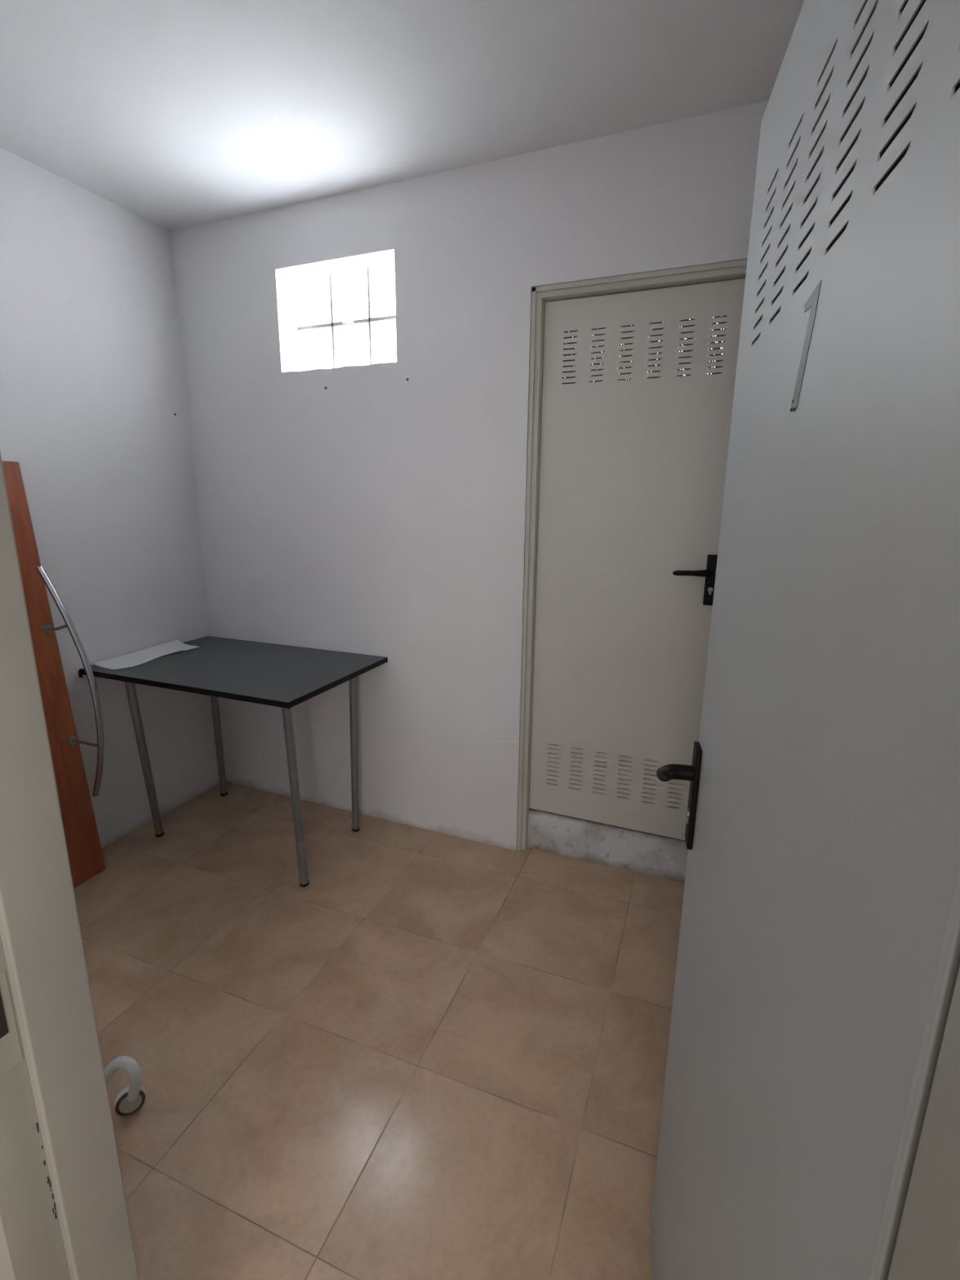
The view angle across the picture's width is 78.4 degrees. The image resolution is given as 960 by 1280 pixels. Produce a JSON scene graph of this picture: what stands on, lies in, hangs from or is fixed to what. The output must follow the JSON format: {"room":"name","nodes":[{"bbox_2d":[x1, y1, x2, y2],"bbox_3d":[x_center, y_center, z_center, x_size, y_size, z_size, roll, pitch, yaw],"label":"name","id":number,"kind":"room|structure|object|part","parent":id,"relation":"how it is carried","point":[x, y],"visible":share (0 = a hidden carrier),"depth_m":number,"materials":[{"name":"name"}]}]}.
{"room":"storage room","nodes":[
{"label":"storage room","id":0,"kind":"room"},
{"bbox_2d":[0,147,219,848],"bbox_3d":[-1.754,-0.328,2.039,0.200,2.545,1.759,6,14,22],"label":"wall","id":1,"kind":"structure","parent":0,"point":[92,377],"depth_m":2.36,"materials":[{"name":"white paint"}]},
{"bbox_2d":[74,781,684,1279],"bbox_3d":[-0.440,1.295,1.004,3.900,0.120,3.900,6,14,22],"label":"floor","id":2,"kind":"structure","parent":0,"point":[313,1108],"depth_m":1.60,"materials":[{"name":"beige tile"}]},
{"bbox_2d":[2,461,106,888],"bbox_3d":[-1.560,0.195,1.987,0.286,1.555,0.398,6,14,22],"label":"wooden panel","id":3,"kind":"object","parent":2,"relation":"on","point":[86,858],"visible":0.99,"depth_m":2.15,"materials":[{"name":"brown wood"}]},
{"bbox_3d":[-1.462,0.168,2.133,0.216,0.860,0.021,6,14,22],"label":"curved rail","id":4,"kind":"part","parent":3,"relation":"part of","materials":[{"name":"silver metal"}]},
{"bbox_2d":[104,1055,145,1115],"bbox_3d":[-0.863,1.057,1.410,0.136,0.148,0.062,6,14,22],"label":"hook","id":5,"kind":"object","parent":2,"relation":"on","point":[131,1098],"visible":0.98,"depth_m":1.39,"materials":[{"name":"white plastic"}]},
{"bbox_2d":[78,635,387,887],"bbox_3d":[-0.991,0.475,2.510,1.013,0.783,0.645,6,14,21],"label":"table","id":6,"kind":"object","parent":2,"relation":"on","point":[285,677],"visible":0.98,"depth_m":2.35,"materials":[{"name":"grey laminate"}]},
{"bbox_3d":[-1.415,0.400,2.453,0.033,0.568,0.066,11,16,37],"label":"leg","id":7,"kind":"part","parent":6,"relation":"part of","materials":[{"name":"grey metal"}]},
{"bbox_2d":[92,639,199,670],"bbox_3d":[-1.401,0.058,2.504,0.171,0.020,0.432,6,14,22],"label":"paper sheet","id":8,"kind":"object","parent":6,"relation":"on","point":[132,659],"visible":1,"depth_m":2.50,"materials":[{"name":"white paper"}]},
{"bbox_3d":[-1.282,0.309,2.849,0.033,0.567,0.055,-6,15,-27],"label":"leg","id":9,"kind":"part","parent":6,"relation":"part of","materials":[{"name":"grey metal"}]},
{"bbox_3d":[-0.681,0.479,2.147,0.050,0.567,0.033,-5,14,-22],"label":"leg","id":10,"kind":"part","parent":6,"relation":"part of","materials":[{"name":"grey metal"}]},
{"bbox_3d":[-0.543,0.388,2.540,0.033,0.567,0.050,10,16,34],"label":"leg","id":11,"kind":"part","parent":6,"relation":"part of","materials":[{"name":"grey metal"}]},
{"bbox_2d":[241,789,582,1014],"bbox_3d":[-0.405,0.876,2.522,0.640,0.005,1.763,-10,17,-39],"label":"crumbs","id":12,"kind":"object","parent":2,"relation":"on","point":[445,1012],"visible":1,"depth_m":2.57,"materials":[{"name":"brown food"}]},
{"bbox_2d":[0,0,804,231],"bbox_3d":[-0.415,-1.300,0.397,3.900,0.120,3.900,6,14,22],"label":"ceiling","id":13,"kind":"structure","parent":0,"point":[177,114],"depth_m":1.60,"materials":[{"name":"white paint"}]},
{"bbox_2d":[170,100,768,850],"bbox_3d":[-0.133,-0.402,2.426,3.100,2.545,0.200,6,14,22],"label":"wall","id":14,"kind":"structure","parent":0,"point":[375,511],"depth_m":2.38,"materials":[{"name":"white paint"}]},
{"bbox_2d":[297,267,395,368],"bbox_3d":[-0.511,-1.301,2.433,0.544,0.380,0.091,6,14,22],"label":"bars","id":15,"kind":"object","parent":14,"relation":"in","point":[374,322],"depth_m":2.43,"materials":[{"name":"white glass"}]},
{"bbox_2d":[527,808,688,884],"bbox_3d":[0.567,0.819,2.436,0.726,0.176,0.156,6,14,22],"label":"sill","id":16,"kind":"structure","parent":14,"relation":"attached to","point":[651,855],"depth_m":2.37,"materials":[{"name":"paint"}]},
{"bbox_2d":[528,808,685,841],"bbox_3d":[0.550,0.743,2.372,0.725,0.005,0.032,6,14,22],"label":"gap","id":17,"kind":"structure","parent":16,"relation":"on","point":[529,808],"depth_m":2.38,"materials":[{"name":"metal"}]},
{"bbox_2d":[516,258,747,850],"bbox_3d":[0.555,-0.131,2.160,0.791,2.150,0.119,6,14,22],"label":"door frame","id":18,"kind":"structure","parent":14,"relation":"attached to","point":[736,269],"depth_m":2.10,"materials":[{"name":"beige paint"}]},
{"bbox_2d":[528,278,745,840],"bbox_3d":[0.544,-0.194,2.119,0.722,1.935,0.104,6,14,22],"label":"door","id":19,"kind":"structure","parent":14,"relation":"in","point":[633,460],"depth_m":2.11,"materials":[{"name":"beige paint"}]},
{"bbox_3d":[0.730,-0.231,2.008,0.138,0.026,0.060,6,14,22],"label":"lever","id":20,"kind":"part","parent":19,"relation":"part of","materials":[{"name":"black plastic"}]},
{"bbox_3d":[0.794,-0.205,2.022,0.039,0.174,0.009,6,14,22],"label":"handle plate","id":21,"kind":"part","parent":19,"relation":"part of","materials":[{"name":"black plastic"}]},
{"bbox_3d":[-0.831,0.008,0.640,3.000,2.545,0.198,6,14,22],"label":"wall","id":22,"kind":"structure","parent":0,"visible":0},
{"bbox_2d":[0,451,959,1279],"bbox_3d":[-0.139,0.347,0.427,0.842,1.994,0.200,6,14,22],"label":"door frame","id":23,"kind":"structure","parent":22,"relation":"attached to","point":[64,1215],"depth_m":0.62,"materials":[{"name":"beige paint"}]},
{"bbox_3d":[-0.496,0.398,0.598,0.001,0.112,0.041,6,14,22],"label":"strike plate","id":24,"kind":"part","parent":23,"relation":"part of","materials":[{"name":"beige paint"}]},
{"bbox_2d":[650,0,959,1279],"bbox_3d":[0.266,0.332,0.644,0.105,1.917,0.731,3,13,12],"label":"door","id":25,"kind":"structure","parent":22,"relation":"in","point":[817,967],"depth_m":0.40,"materials":[{"name":"white metal"}]},
{"bbox_3d":[0.305,0.206,0.906,0.060,0.061,0.121,4,14,13],"label":"lever","id":26,"kind":"part","parent":25,"relation":"part of","materials":[{"name":"black plastic"}]},
{"bbox_3d":[0.346,0.253,0.957,0.009,0.174,0.039,4,14,13],"label":"handle plate","id":27,"kind":"part","parent":25,"relation":"part of","materials":[{"name":"black plastic"}]}
]}

